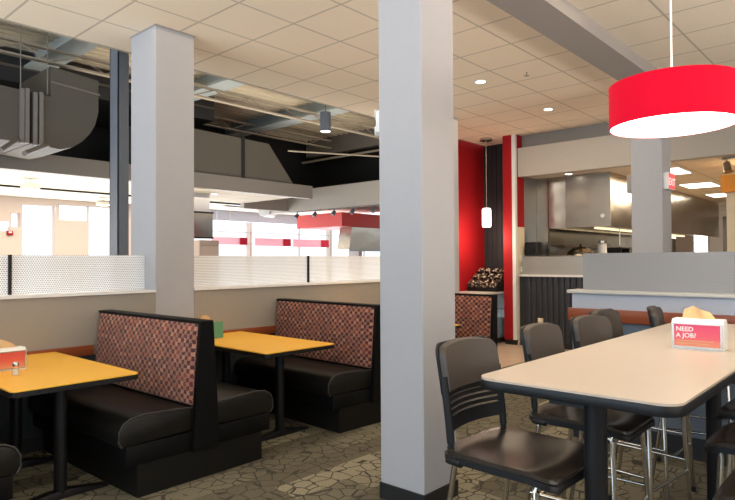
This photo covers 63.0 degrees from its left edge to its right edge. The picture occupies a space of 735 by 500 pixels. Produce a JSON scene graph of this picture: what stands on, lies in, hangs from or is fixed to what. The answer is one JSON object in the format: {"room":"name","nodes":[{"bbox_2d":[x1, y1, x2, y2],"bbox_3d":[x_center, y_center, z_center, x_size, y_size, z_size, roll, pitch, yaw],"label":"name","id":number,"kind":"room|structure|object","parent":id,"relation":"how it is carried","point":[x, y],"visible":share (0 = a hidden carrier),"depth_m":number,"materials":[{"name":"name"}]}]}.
{"room":"eatery","nodes":[
{"label":"eatery","id":0,"kind":"room"},
{"bbox_2d":[109,49,128,255],"bbox_3d":[-2.720,-0.867,6.566,0.320,4.950,0.320,-1,-1,42],"label":"steel column","id":1,"kind":"structure","parent":0,"point":[119,61],"depth_m":6.51,"materials":[{"name":"grey metal"}]},
{"bbox_2d":[0,154,312,198],"bbox_3d":[-5.846,-1.379,8.749,0.150,0.290,13.550,-1,-1,42],"label":"trim","id":2,"kind":"structure","parent":0,"point":[49,164],"depth_m":10.23,"materials":[{"name":"paint"}]},
{"bbox_2d":[129,126,292,183],"bbox_3d":[-3.259,-1.901,12.502,1.330,0.857,3.392,-1,-1,42],"label":"duct","id":3,"kind":"object","parent":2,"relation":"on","point":[214,153],"visible":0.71,"depth_m":12.18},
{"bbox_2d":[0,123,316,204],"bbox_3d":[-6.994,-2.226,11.643,0.100,2.000,16.300,-1,-1,42],"label":"wall","id":4,"kind":"structure","parent":0,"point":[96,146],"depth_m":15.89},
{"bbox_2d":[240,198,286,211],"bbox_3d":[-2.760,-1.346,16.062,0.150,0.550,1.450,-1,-1,42],"label":"trim","id":5,"kind":"structure","parent":4,"relation":"attached to","point":[280,205],"depth_m":16.07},
{"bbox_2d":[302,149,378,163],"bbox_3d":[0.672,-2.560,14.972,6.950,0.060,0.058,-1,-1,42],"label":"conduit pipe","id":6,"kind":"object","parent":4,"relation":"attached to","point":[376,150],"visible":0.34,"depth_m":16.26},
{"bbox_2d":[130,24,194,317],"bbox_3d":[-1.976,-0.240,5.780,0.486,3.661,0.416,-1,-1,42],"label":"square column","id":7,"kind":"structure","parent":0,"point":[162,57],"depth_m":5.63,"materials":[{"name":"paint"}]},
{"bbox_2d":[0,195,331,293],"bbox_3d":[-5.867,0.297,16.047,0.200,3.000,28.000,-1,-1,42],"label":"wall","id":8,"kind":"structure","parent":0,"point":[69,237],"depth_m":14.31,"materials":[{"name":"paint"}]},
{"bbox_2d":[9,204,379,289],"bbox_3d":[-3.485,0.401,18.645,0.060,2.860,18.168,-1,-1,42],"label":"window","id":9,"kind":"structure","parent":8,"relation":"in","point":[87,207],"depth_m":17.96,"materials":[{"name":"glass"}]},
{"bbox_2d":[210,209,296,224],"bbox_3d":[-1.704,-0.977,20.478,0.100,0.300,13.086,-1,-1,42],"label":"trim","id":10,"kind":"structure","parent":8,"relation":"attached to","point":[219,215],"depth_m":18.32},
{"bbox_2d":[0,20,375,141],"bbox_3d":[-4.469,-3.248,10.661,9.400,0.080,18.200,-1,-1,42],"label":"ceiling","id":11,"kind":"structure","parent":0,"point":[8,29],"depth_m":12.89,"materials":[{"name":"metal"}]},
{"bbox_2d":[20,25,20,87],"bbox_3d":[-4.555,-2.671,7.875,0.014,1.274,0.014,-1,-1,42],"label":"rod","id":12,"kind":"object","parent":11,"relation":"hanging from","point":[20,25],"visible":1,"depth_m":7.87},
{"bbox_2d":[0,85,29,153],"bbox_3d":[-4.939,-1.628,7.695,2.016,1.034,0.978,-1,-1,42],"label":"duct","id":13,"kind":"object","parent":12,"relation":"hanging from","point":[14,103],"visible":1,"depth_m":7.80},
{"bbox_2d":[47,32,47,94],"bbox_3d":[-4.334,-2.701,8.121,0.014,1.207,0.014,-1,-1,42],"label":"rod","id":14,"kind":"object","parent":11,"relation":"hanging from","point":[47,32],"visible":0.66,"depth_m":8.11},
{"bbox_2d":[1,66,99,159],"bbox_3d":[-4.421,-1.798,8.274,2.018,1.392,1.270,-1,-1,42],"label":"duct","id":15,"kind":"object","parent":14,"relation":"hanging from","point":[61,119],"visible":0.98,"depth_m":8.28,"materials":[{"name":"metal"}]},
{"bbox_2d":[24,36,97,70],"bbox_3d":[-4.581,-3.097,9.038,6.800,0.320,0.380,-1,-1,42],"label":"girder","id":16,"kind":"object","parent":11,"relation":"attached to","point":[64,44],"visible":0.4,"depth_m":9.04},
{"bbox_2d":[0,47,215,127],"bbox_3d":[-5.793,-2.895,10.975,2.240,0.500,5.540,-1,-1,42],"label":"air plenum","id":17,"kind":"object","parent":11,"relation":"hanging from","point":[204,109],"visible":0.22,"depth_m":10.54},
{"bbox_2d":[194,74,244,100],"bbox_3d":[-2.855,-3.072,10.955,6.800,0.320,0.380,-1,-1,42],"label":"girder","id":18,"kind":"object","parent":11,"relation":"attached to","point":[210,81],"visible":0.14,"depth_m":10.88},
{"bbox_2d":[0,35,378,138],"bbox_3d":[-4.520,-2.846,8.950,0.100,0.225,15.604,-1,-1,42],"label":"joist","id":19,"kind":"object","parent":18,"relation":"attached to","point":[15,41],"visible":0.8,"depth_m":10.72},
{"bbox_2d":[224,102,349,137],"bbox_3d":[-1.075,-3.047,12.931,6.800,0.320,0.380,-1,-1,42],"label":"girder","id":20,"kind":"object","parent":11,"relation":"attached to","point":[269,122],"visible":0.25,"depth_m":13.75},
{"bbox_2d":[203,116,331,148],"bbox_3d":[-6.230,-2.939,10.491,0.100,0.225,15.604,-1,-1,42],"label":"joist","id":21,"kind":"object","parent":20,"relation":"attached to","point":[215,117],"visible":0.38,"depth_m":14.70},
{"bbox_2d":[320,105,330,132],"bbox_3d":[-0.629,-2.536,8.930,0.160,1.550,0.160,-1,-1,42],"label":"pendant light","id":22,"kind":"object","parent":11,"relation":"hanging from","point":[325,116],"visible":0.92,"depth_m":8.85,"materials":[{"name":"grey metal"}]},
{"bbox_2d":[306,129,378,157],"bbox_3d":[0.752,-2.958,15.107,6.600,0.500,0.200,-1,-1,42],"label":"girder","id":23,"kind":"object","parent":11,"relation":"attached to","point":[349,142],"visible":0.36,"depth_m":16.23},
{"bbox_2d":[0,282,379,355],"bbox_3d":[-2.800,0.975,4.636,0.203,1.200,11.560,-1,-1,42],"label":"wall","id":24,"kind":"structure","parent":0,"point":[44,323],"depth_m":5.25,"materials":[{"name":"paint"}]},
{"bbox_2d":[5,435,42,454],"bbox_3d":[-2.716,1.513,4.554,0.014,0.120,11.560,-1,-1,42],"label":"baseboard","id":25,"kind":"structure","parent":24,"relation":"attached to","point":[35,443],"depth_m":4.67,"materials":[{"name":"black rubber"}]},
{"bbox_2d":[0,333,274,441],"bbox_3d":[-2.720,1.163,4.562,0.008,0.580,11.560,-1,-1,42],"label":"wainscoting","id":26,"kind":"structure","parent":24,"relation":"attached to","point":[28,429],"depth_m":4.65,"materials":[{"name":"stone"}]},
{"bbox_2d":[26,325,275,356],"bbox_3d":[-3.134,0.822,4.091,0.035,0.080,10.300,-1,-1,42],"label":"trim","id":27,"kind":"structure","parent":24,"relation":"attached to","point":[84,350],"depth_m":4.96,"materials":[{"name":"brown wood"}]},
{"bbox_2d":[0,279,379,298],"bbox_3d":[-2.853,0.365,4.692,0.370,0.022,11.560,-1,-1,42],"label":"trim","id":28,"kind":"structure","parent":24,"relation":"attached to","point":[126,291],"depth_m":5.45,"materials":[{"name":"white plastic"}]},
{"bbox_2d":[0,255,144,294],"bbox_3d":[-3.497,0.186,4.022,0.024,0.318,4.300,-1,-1,42],"label":"screen","id":29,"kind":"object","parent":28,"relation":"on","point":[118,272],"visible":0.74,"depth_m":5.10,"materials":[{"name":"white metal"}]},
{"bbox_2d":[194,256,379,286],"bbox_3d":[-0.408,0.230,7.451,0.024,0.318,4.190,-1,-1,42],"label":"screen","id":30,"kind":"object","parent":28,"relation":"on","point":[307,259],"visible":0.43,"depth_m":6.76,"materials":[{"name":"white metal"}]},
{"bbox_2d":[0,169,379,215],"bbox_3d":[-4.606,-1.305,10.760,8.800,0.040,18.200,-1,-1,42],"label":"ceiling","id":31,"kind":"structure","parent":0,"point":[7,177],"depth_m":12.89,"materials":[{"name":"tile"}]},
{"bbox_2d":[20,178,39,189],"bbox_3d":[-6.012,-1.180,10.690,0.320,0.197,0.320,-1,-1,42],"label":"pendant","id":32,"kind":"object","parent":31,"relation":"hanging from","point":[26,186],"visible":1,"depth_m":10.58,"materials":[{"name":"white plastic"}]},
{"bbox_2d":[194,192,213,239],"bbox_3d":[-3.890,-0.747,13.186,0.620,0.998,0.763,-1,-1,42],"label":"box","id":33,"kind":"object","parent":31,"relation":"hanging from","point":[203,218],"visible":0.49,"depth_m":13.10,"materials":[{"name":"silver metal"}]},
{"bbox_2d":[211,206,246,244],"bbox_3d":[-3.736,-0.668,16.217,0.070,1.049,1.141,-1,-1,42],"label":"hanging sign","id":34,"kind":"object","parent":31,"relation":"hanging from","point":[230,240],"visible":0.96,"depth_m":16.24,"materials":[{"name":"pink"}]},
{"bbox_2d":[254,210,290,245],"bbox_3d":[-2.735,-0.647,17.328,0.070,1.063,1.303,-1,-1,42],"label":"hanging sign","id":35,"kind":"object","parent":31,"relation":"hanging from","point":[260,241],"visible":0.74,"depth_m":17.21,"materials":[{"name":"pink"}]},
{"bbox_2d":[292,213,328,246],"bbox_3d":[-1.741,-0.625,18.432,0.070,1.076,1.474,-1,-1,42],"label":"hanging sign","id":36,"kind":"object","parent":31,"relation":"hanging from","point":[298,242],"visible":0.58,"depth_m":18.33,"materials":[{"name":"pink"}]},
{"bbox_2d":[0,0,617,145],"bbox_3d":[-1.137,-2.103,5.089,3.550,0.030,14.400,-1,-1,42],"label":"ceiling","id":37,"kind":"structure","parent":0,"point":[321,51],"depth_m":6.26,"materials":[{"name":"tile"}]},
{"bbox_2d":[480,137,491,226],"bbox_3d":[2.135,-1.209,10.771,0.220,1.591,0.220,-1,-1,42],"label":"pendant","id":38,"kind":"object","parent":37,"relation":"hanging from","point":[486,212],"visible":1,"depth_m":10.70,"materials":[{"name":"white glass"}]},
{"bbox_2d":[258,180,379,217],"bbox_3d":[-0.197,-1.332,14.864,7.737,0.650,0.540,-1,-1,42],"label":"soffit beam","id":39,"kind":"structure","parent":0,"point":[362,194],"depth_m":15.26,"materials":[{"name":"grey paint"}]},
{"bbox_2d":[316,147,379,210],"bbox_3d":[0.983,-2.203,15.495,6.800,2.000,0.100,-1,-1,42],"label":"wall","id":40,"kind":"structure","parent":0,"point":[350,169],"depth_m":16.80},
{"bbox_2d":[288,150,378,156],"bbox_3d":[-0.032,-2.199,13.979,3.791,0.086,0.035,0,-1,-25],"label":"conduit pipe","id":41,"kind":"object","parent":40,"relation":"attached to","point":[288,150],"visible":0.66,"depth_m":13.61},
{"bbox_2d":[349,251,361,279],"bbox_3d":[-0.367,0.613,18.324,0.420,2.388,0.150,-1,-1,42],"label":"wall","id":42,"kind":"structure","parent":0,"point":[351,253],"depth_m":18.22,"materials":[{"name":"paint"}]},
{"bbox_2d":[297,212,379,230],"bbox_3d":[-0.258,-0.781,17.470,1.770,0.366,3.200,-1,-1,42],"label":"canopy","id":43,"kind":"object","parent":42,"relation":"attached to","point":[326,221],"visible":0.5,"depth_m":16.28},
{"bbox_2d":[336,227,379,251],"bbox_3d":[0.248,-0.278,17.048,0.490,0.640,2.740,-1,-1,42],"label":"hood","id":44,"kind":"object","parent":43,"relation":"hanging from","point":[350,238],"visible":0.57,"depth_m":16.22,"materials":[{"name":"silver metal"}]},
{"bbox_2d":[9,342,725,499],"bbox_3d":[1.804,1.699,10.332,19.600,0.104,26.200,-1,-1,42],"label":"floor","id":45,"kind":"structure","parent":0,"point":[312,463],"depth_m":4.14,"materials":[{"name":"carpet"}]},
{"bbox_2d":[0,440,21,499],"bbox_3d":[-2.834,1.016,3.307,1.510,1.070,1.224,-1,-1,42],"label":"bench","id":46,"kind":"object","parent":45,"relation":"on","point":[10,457],"visible":1,"depth_m":3.22,"materials":[{"name":"black leather"}]},
{"bbox_2d":[0,440,19,476],"bbox_3d":[-2.618,1.139,3.566,1.480,0.181,0.537,-1,-1,42],"label":"seat cushion","id":47,"kind":"object","parent":46,"relation":"on","point":[9,454],"depth_m":3.23,"materials":[{"name":"black leather"}]},
{"bbox_2d":[0,352,137,499],"bbox_3d":[-2.227,1.178,4.037,1.410,0.765,0.750,-1,-1,42],"label":"table","id":48,"kind":"object","parent":45,"relation":"on","point":[49,372],"visible":0.78,"depth_m":3.77,"materials":[{"name":"laminate"}]},
{"bbox_2d":[0,339,26,371],"bbox_3d":[-2.402,0.694,3.978,0.116,0.203,0.224,-1,-1,42],"label":"napkin dispenser","id":49,"kind":"object","parent":48,"relation":"on","point":[10,353],"visible":1,"depth_m":3.97,"materials":[{"name":"white plastic"}]},
{"bbox_2d":[28,309,272,497],"bbox_3d":[-1.667,1.032,4.603,1.510,1.070,1.224,-1,-1,41],"label":"bench","id":50,"kind":"object","parent":45,"relation":"on","point":[174,424],"visible":0.91,"depth_m":4.16,"materials":[{"name":"black leather"}]},
{"bbox_2d":[28,384,192,448],"bbox_3d":[-1.900,1.149,4.357,1.480,0.181,0.537,-1,-1,41],"label":"seat cushion","id":51,"kind":"object","parent":50,"relation":"on","point":[118,416],"depth_m":4.01,"materials":[{"name":"black leather"}]},
{"bbox_2d":[95,313,197,404],"bbox_3d":[-1.716,0.793,4.571,1.470,0.548,0.078,-1,-1,41],"label":"cushion","id":52,"kind":"object","parent":50,"relation":"on","point":[163,350],"depth_m":4.41,"materials":[{"name":"fabric"}]},
{"bbox_2d":[217,381,271,422],"bbox_3d":[-1.454,1.155,4.866,1.480,0.181,0.537,-1,-1,41],"label":"seat cushion","id":53,"kind":"object","parent":50,"relation":"on","point":[236,404],"depth_m":4.41,"materials":[{"name":"black leather"}]},
{"bbox_2d":[194,240,218,285],"bbox_3d":[-3.384,0.761,12.206,0.615,1.905,0.452,-1,-1,42],"label":"tall cabinet","id":54,"kind":"object","parent":45,"relation":"on","point":[201,247],"visible":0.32,"depth_m":11.98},
{"bbox_2d":[214,331,333,441],"bbox_3d":[-1.036,1.195,5.359,1.410,0.765,0.750,-1,-1,43],"label":"table","id":55,"kind":"object","parent":45,"relation":"on","point":[240,342],"visible":0.71,"depth_m":5.06,"materials":[{"name":"yellow plastic"}]},
{"bbox_2d":[201,315,222,338],"bbox_3d":[-1.456,0.707,5.532,0.112,0.222,0.215,-1,-1,42],"label":"napkin dispenser","id":56,"kind":"object","parent":55,"relation":"on","point":[218,326],"visible":0.46,"depth_m":5.53,"materials":[{"name":"green plastic"}]},
{"bbox_2d":[234,298,380,433],"bbox_3d":[-0.412,1.050,5.996,1.224,1.070,1.510,1,-1,-45],"label":"bench","id":57,"kind":"object","parent":45,"relation":"on","point":[337,389],"visible":0.69,"depth_m":5.52,"materials":[{"name":"black leather"}]},
{"bbox_2d":[234,355,370,396],"bbox_3d":[-0.661,1.167,5.765,0.537,0.181,1.480,1,-1,-45],"label":"seat cushion","id":58,"kind":"object","parent":57,"relation":"on","point":[319,376],"depth_m":5.43,"materials":[{"name":"black leather"}]},
{"bbox_2d":[275,301,373,367],"bbox_3d":[-0.465,0.811,5.967,0.078,0.548,1.470,1,-1,-45],"label":"cushion","id":59,"kind":"object","parent":57,"relation":"on","point":[350,326],"depth_m":5.80,"materials":[{"name":"fabric"}]},
{"bbox_2d":[455,293,496,392],"bbox_3d":[0.751,1.067,7.288,1.510,1.070,0.650,-1,-1,42],"label":"bench","id":60,"kind":"object","parent":45,"relation":"on","point":[476,314],"visible":0.24,"depth_m":7.08,"materials":[{"name":"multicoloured fabric"}]},
{"bbox_2d":[455,295,490,338],"bbox_3d":[0.893,0.830,7.469,1.470,0.548,0.078,-1,-1,42],"label":"cushion","id":61,"kind":"object","parent":60,"relation":"on","point":[472,312],"depth_m":7.11,"materials":[{"name":"fabric"}]},
{"bbox_2d":[459,291,504,342],"bbox_3d":[1.784,1.195,10.450,0.670,0.915,2.140,-1,-1,42],"label":"countertop","id":62,"kind":"structure","parent":45,"relation":"on","point":[500,295],"depth_m":10.62,"materials":[{"name":"stone"}]},
{"bbox_2d":[467,268,503,291],"bbox_3d":[2.191,0.534,10.902,0.610,0.419,0.536,-1,-1,42],"label":"organizer","id":63,"kind":"object","parent":62,"relation":"on","point":[488,280],"visible":0.91,"depth_m":10.79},
{"bbox_2d":[435,336,583,499],"bbox_3d":[0.580,0.942,2.361,0.551,1.144,0.519,-1,-1,44],"label":"counter stool","id":64,"kind":"object","parent":45,"relation":"on","point":[551,464],"visible":0.81,"depth_m":2.38,"materials":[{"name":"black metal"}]},
{"bbox_2d":[525,242,542,255],"bbox_3d":[2.929,0.755,10.514,0.260,1.785,0.240,-1,-1,42],"label":"speaker","id":65,"kind":"object","parent":45,"relation":"on","point":[531,248],"visible":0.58,"depth_m":10.44},
{"bbox_2d":[520,322,654,499],"bbox_3d":[1.062,0.950,2.933,0.551,1.144,0.519,-1,-1,41],"label":"counter stool","id":66,"kind":"object","parent":45,"relation":"on","point":[544,339],"visible":0.55,"depth_m":2.89,"materials":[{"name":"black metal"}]},
{"bbox_2d":[480,323,734,499],"bbox_3d":[1.552,1.000,2.983,0.708,1.040,2.670,-1,-1,42],"label":"table","id":67,"kind":"object","parent":45,"relation":"on","point":[640,372],"visible":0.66,"depth_m":2.20,"materials":[{"name":"laminate"}]},
{"bbox_2d":[671,306,727,351],"bbox_3d":[1.604,0.376,2.901,0.224,0.203,0.116,-1,-1,39],"label":"napkin dispenser","id":68,"kind":"object","parent":67,"relation":"on","point":[697,329],"visible":1,"depth_m":2.87,"materials":[{"name":"white plastic"}]},
{"bbox_2d":[677,340,713,344],"bbox_3d":[1.563,0.442,2.861,0.156,0.016,0.002,-1,-1,39],"label":"print","id":69,"kind":"object","parent":68,"relation":"attached to","point":[679,340],"depth_m":2.86},
{"bbox_2d":[569,314,691,499],"bbox_3d":[1.458,0.955,3.350,0.519,1.144,0.551,1,-1,-41],"label":"counter stool","id":70,"kind":"object","parent":45,"relation":"on","point":[586,330],"visible":0.34,"depth_m":3.39,"materials":[{"name":"silver metal"}]},
{"bbox_2d":[589,308,695,499],"bbox_3d":[1.730,0.962,3.801,0.551,1.144,0.519,-1,-1,44],"label":"counter stool","id":71,"kind":"object","parent":45,"relation":"on","point":[612,315],"visible":0.2,"depth_m":3.80,"materials":[{"name":"silver metal"}]},
{"bbox_2d":[646,306,734,482],"bbox_3d":[2.200,0.963,4.054,0.551,1.144,0.519,-1,-1,31],"label":"counter stool","id":72,"kind":"object","parent":45,"relation":"on","point":[655,314],"visible":0.2,"depth_m":4.00,"materials":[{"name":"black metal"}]},
{"bbox_2d":[703,422,734,490],"bbox_3d":[1.714,0.937,2.428,0.551,1.144,0.519,-1,-1,42],"label":"counter stool","id":73,"kind":"object","parent":45,"relation":"on","point":[722,442],"visible":1,"depth_m":2.42,"materials":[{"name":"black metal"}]},
{"bbox_2d":[712,469,734,499],"bbox_3d":[1.431,0.929,1.875,0.551,1.144,0.519,-1,-1,42],"label":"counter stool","id":74,"kind":"object","parent":45,"relation":"on","point":[726,491],"visible":1,"depth_m":1.94,"materials":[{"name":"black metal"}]},
{"bbox_2d":[722,216,726,251],"bbox_3d":[9.934,0.407,16.068,0.550,2.600,0.820,-1,-1,42],"label":"tall cabinet","id":75,"kind":"object","parent":45,"relation":"on","point":[724,219],"visible":0.23,"depth_m":15.93,"materials":[{"name":"wood"}]},
{"bbox_2d":[716,399,734,479],"bbox_3d":[2.056,0.944,2.928,0.551,1.144,0.519,-1,-1,42],"label":"counter stool","id":76,"kind":"object","parent":45,"relation":"on","point":[727,412],"visible":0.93,"depth_m":2.91,"materials":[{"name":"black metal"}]},
{"bbox_3d":[5.512,1.144,12.820,1.040,0.860,5.550,-1,-1,42],"label":"cook line","id":77,"kind":"object","parent":45,"relation":"on","visible":0},
{"bbox_2d":[567,244,593,255],"bbox_3d":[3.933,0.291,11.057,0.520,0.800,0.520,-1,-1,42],"label":"lid","id":78,"kind":"object","parent":77,"relation":"on","point":[580,250],"visible":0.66,"depth_m":10.92,"materials":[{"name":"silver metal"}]},
{"bbox_2d":[378,0,457,499],"bbox_3d":[0.312,-0.223,3.779,0.351,3.529,0.356,-1,-1,42],"label":"square column","id":79,"kind":"structure","parent":0,"point":[416,135],"depth_m":3.64,"materials":[{"name":"paint"}]},
{"bbox_2d":[453,117,458,292],"bbox_3d":[1.100,-0.197,9.186,0.466,3.661,0.416,-1,-1,42],"label":"square column","id":80,"kind":"structure","parent":0,"point":[455,120],"depth_m":9.14,"materials":[{"name":"paint"}]},
{"bbox_2d":[458,140,484,290],"bbox_3d":[1.476,-0.320,10.787,0.170,3.961,2.400,-1,-1,42],"label":"wall","id":81,"kind":"structure","parent":0,"point":[470,155],"depth_m":11.15,"materials":[{"name":"paint"}]},
{"bbox_2d":[0,18,459,139],"bbox_3d":[-2.807,-2.314,5.922,0.040,0.500,13.400,-1,-1,42],"label":"trim","id":82,"kind":"structure","parent":81,"relation":"attached to","point":[0,18],"depth_m":6.85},
{"bbox_2d":[483,144,503,270],"bbox_3d":[2.601,-0.168,11.286,0.830,3.661,0.150,-1,-1,42],"label":"wall","id":83,"kind":"structure","parent":0,"point":[497,145],"depth_m":11.37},
{"bbox_2d":[486,144,501,269],"bbox_3d":[2.547,-0.628,11.230,0.720,2.721,0.015,-1,-1,42],"label":"trim","id":84,"kind":"structure","parent":83,"relation":"attached to","point":[500,144],"depth_m":11.34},
{"bbox_2d":[502,134,518,344],"bbox_3d":[2.501,-0.181,10.492,0.245,3.661,0.075,-1,-1,42],"label":"pillar","id":85,"kind":"structure","parent":0,"point":[511,333],"depth_m":10.46,"materials":[{"name":"paint"}]},
{"bbox_2d":[520,276,526,344],"bbox_3d":[4.092,1.021,9.168,3.820,1.190,0.120,-1,-1,42],"label":"wall","id":86,"kind":"structure","parent":0,"point":[522,278],"depth_m":10.39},
{"bbox_2d":[519,274,582,276],"bbox_3d":[4.112,0.411,9.191,3.800,0.032,0.230,-1,-1,42],"label":"trim","id":87,"kind":"structure","parent":86,"relation":"attached to","point":[520,274],"depth_m":9.98,"materials":[{"name":"white plastic"}]},
{"bbox_2d":[522,255,582,274],"bbox_3d":[4.102,0.234,9.169,3.780,0.320,0.024,-1,-1,42],"label":"screen","id":88,"kind":"object","parent":87,"relation":"on","point":[531,265],"visible":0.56,"depth_m":10.06,"materials":[{"name":"metal"}]},
{"bbox_2d":[526,276,582,343],"bbox_3d":[4.106,0.970,9.095,3.700,1.090,0.030,-1,-1,42],"label":"trim","id":89,"kind":"structure","parent":86,"relation":"attached to","point":[547,298],"depth_m":10.01,"materials":[{"name":"grey metal"}]},
{"bbox_2d":[522,122,611,147],"bbox_3d":[6.195,-1.981,7.541,9.220,0.271,0.140,-1,-1,42],"label":"wall","id":90,"kind":"structure","parent":0,"point":[597,130],"depth_m":10.03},
{"bbox_2d":[518,125,734,177],"bbox_3d":[6.093,-1.597,7.419,9.220,0.500,0.150,-1,-1,42],"label":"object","id":91,"kind":"structure","parent":90,"relation":"attached to","point":[610,151],"depth_m":9.47,"materials":[{"name":"paint"}]},
{"bbox_2d":[487,0,656,80],"bbox_3d":[0.308,-2.069,3.786,0.340,0.162,14.400,-1,-1,42],"label":"beam","id":92,"kind":"structure","parent":0,"point":[560,21],"depth_m":5.52,"materials":[{"name":"paint"}]},
{"bbox_2d":[517,177,675,344],"bbox_3d":[6.390,0.212,14.699,0.120,2.980,11.400,-1,-1,42],"label":"wall","id":93,"kind":"structure","parent":0,"point":[556,236],"depth_m":11.42,"materials":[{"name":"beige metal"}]},
{"bbox_2d":[516,135,523,226],"bbox_3d":[2.768,-1.204,10.712,0.120,1.611,0.600,-1,-1,42],"label":"trim","id":94,"kind":"structure","parent":93,"relation":"attached to","point":[520,181],"depth_m":10.51,"materials":[{"name":"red paint"}]},
{"bbox_2d":[536,178,548,255],"bbox_3d":[3.187,0.177,10.882,0.224,2.950,0.040,-1,-1,42],"label":"wall panel","id":95,"kind":"object","parent":93,"relation":"attached to","point":[542,208],"visible":0.36,"depth_m":10.87,"materials":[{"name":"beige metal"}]},
{"bbox_2d":[551,245,631,252],"bbox_3d":[5.321,0.007,13.242,0.250,0.150,5.200,-1,-1,42],"label":"wall shelf","id":96,"kind":"object","parent":93,"relation":"attached to","point":[558,248],"visible":0.41,"depth_m":11.53,"materials":[{"name":"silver metal"}]},
{"bbox_2d":[529,155,734,210],"bbox_3d":[9.942,-1.337,11.688,9.220,0.030,11.350,-1,-1,42],"label":"ceiling","id":97,"kind":"structure","parent":0,"point":[706,169],"depth_m":10.47,"materials":[{"name":"tile"}]},
{"bbox_2d":[548,172,718,245],"bbox_3d":[6.275,-0.654,13.323,1.100,1.235,7.815,-1,-1,42],"label":"range hood","id":98,"kind":"object","parent":97,"relation":"hanging from","point":[601,202],"visible":0.76,"depth_m":10.62,"materials":[{"name":"silver metal"}]},
{"bbox_2d":[594,227,684,236],"bbox_3d":[6.319,-0.385,13.559,0.060,0.025,6.000,-1,-1,42],"label":"light","id":99,"kind":"object","parent":98,"relation":"attached to","point":[602,228],"depth_m":12.10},
{"bbox_2d":[678,182,720,188],"bbox_3d":[6.625,-1.289,11.949,0.600,0.017,0.840,-1,-1,42],"label":"recessed light","id":100,"kind":"object","parent":97,"relation":"in","point":[701,184],"visible":0.93,"depth_m":11.90,"materials":[{"name":"white plastic"}]},
{"bbox_2d":[722,156,734,173],"bbox_3d":[5.224,-1.229,8.665,0.170,0.240,0.139,-1,-1,42],"label":"track spotlight","id":101,"kind":"object","parent":97,"relation":"attached to","point":[727,167],"visible":1,"depth_m":8.65,"materials":[{"name":"silver metal"}]},
{"bbox_2d":[567,0,734,68],"bbox_3d":[2.775,-2.189,1.566,6.300,0.030,14.400,-1,-1,42],"label":"ceiling","id":102,"kind":"structure","parent":0,"point":[703,31],"depth_m":5.64,"materials":[{"name":"tile"}]},
{"bbox_2d":[609,0,734,137],"bbox_3d":[1.508,-1.377,2.986,0.584,1.528,0.584,-1,-1,42],"label":"drum pendant","id":103,"kind":"object","parent":102,"relation":"hanging from","point":[671,101],"visible":1,"depth_m":2.77,"materials":[{"name":"red fabric"}]},
{"bbox_2d":[610,112,734,137],"bbox_3d":[1.512,-0.617,2.973,0.572,0.004,0.572,-1,-1,42],"label":"diffuser","id":104,"kind":"object","parent":103,"relation":"attached to","point":[644,124],"depth_m":2.94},
{"bbox_2d":[631,137,671,252],"bbox_3d":[3.458,-0.178,7.291,0.366,3.529,0.376,-1,-1,42],"label":"square column","id":105,"kind":"structure","parent":0,"point":[650,157],"depth_m":7.17,"materials":[{"name":"paint"}]},
{"bbox_2d":[663,172,674,190],"bbox_3d":[3.602,-0.817,7.156,0.065,0.200,0.260,-1,-1,42],"label":"exit sign","id":106,"kind":"object","parent":105,"relation":"attached to","point":[668,178],"visible":1,"depth_m":7.08,"materials":[{"name":"white plastic"}]},
{"bbox_2d":[572,293,734,315],"bbox_3d":[3.858,0.913,3.216,5.600,1.195,0.160,-1,-1,42],"label":"wall","id":107,"kind":"structure","parent":0,"point":[715,306],"depth_m":4.61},
{"bbox_2d":[573,429,726,465],"bbox_3d":[3.803,1.430,3.141,5.598,0.160,0.014,-1,-1,42],"label":"baseboard","id":108,"kind":"structure","parent":107,"relation":"attached to","point":[674,442],"depth_m":4.47,"materials":[{"name":"black rubber"}]},
{"bbox_2d":[567,289,734,297],"bbox_3d":[3.841,0.303,3.239,5.635,0.027,0.220,-1,-1,42],"label":"trim","id":109,"kind":"structure","parent":107,"relation":"attached to","point":[647,293],"depth_m":4.58,"materials":[{"name":"stone"}]},
{"bbox_2d":[583,251,734,293],"bbox_3d":[3.877,0.136,3.208,5.535,0.305,0.010,-1,-1,42],"label":"screen","id":110,"kind":"object","parent":109,"relation":"on","point":[689,272],"visible":1,"depth_m":4.64,"materials":[{"name":"grey metal"}]},
{"bbox_2d":[568,307,734,324],"bbox_3d":[3.781,0.489,3.160,5.625,0.102,0.035,-1,-1,42],"label":"trim","id":111,"kind":"structure","parent":107,"relation":"attached to","point":[627,316],"depth_m":4.65,"materials":[{"name":"brown wood"}]},
{"bbox_2d":[572,323,734,439],"bbox_3d":[3.802,0.945,3.152,5.598,0.810,0.007,-1,-1,42],"label":"trim","id":112,"kind":"structure","parent":107,"relation":"attached to","point":[697,424],"depth_m":4.41,"materials":[{"name":"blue paint"}]},
{"bbox_2d":[675,236,693,251],"bbox_3d":[9.195,0.634,17.349,0.470,2.200,0.100,-1,-1,42],"label":"wall","id":113,"kind":"structure","parent":0,"point":[683,244],"depth_m":17.32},
{"bbox_2d":[693,236,708,251],"bbox_3d":[9.509,0.417,17.069,0.400,2.620,0.060,-1,-1,42],"label":"lit window","id":114,"kind":"structure","parent":113,"relation":"in","point":[701,243],"depth_m":17.06,"materials":[{"name":"white glass"}]},
{"bbox_2d":[709,210,726,251],"bbox_3d":[13.313,0.165,16.203,10.300,3.050,0.100,-1,-1,42],"label":"wall","id":115,"kind":"structure","parent":0,"point":[715,244],"depth_m":18.40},
{"bbox_2d":[726,192,734,251],"bbox_3d":[6.084,0.368,8.445,1.670,2.448,0.500,-1,-1,42],"label":"wall","id":116,"kind":"structure","parent":0,"point":[730,197],"depth_m":8.80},
{"bbox_2d":[721,173,734,193],"bbox_3d":[6.047,-0.986,8.563,1.600,0.260,0.800,-1,-1,42],"label":"box","id":117,"kind":"object","parent":116,"relation":"attached to","point":[727,180],"visible":0.9,"depth_m":8.74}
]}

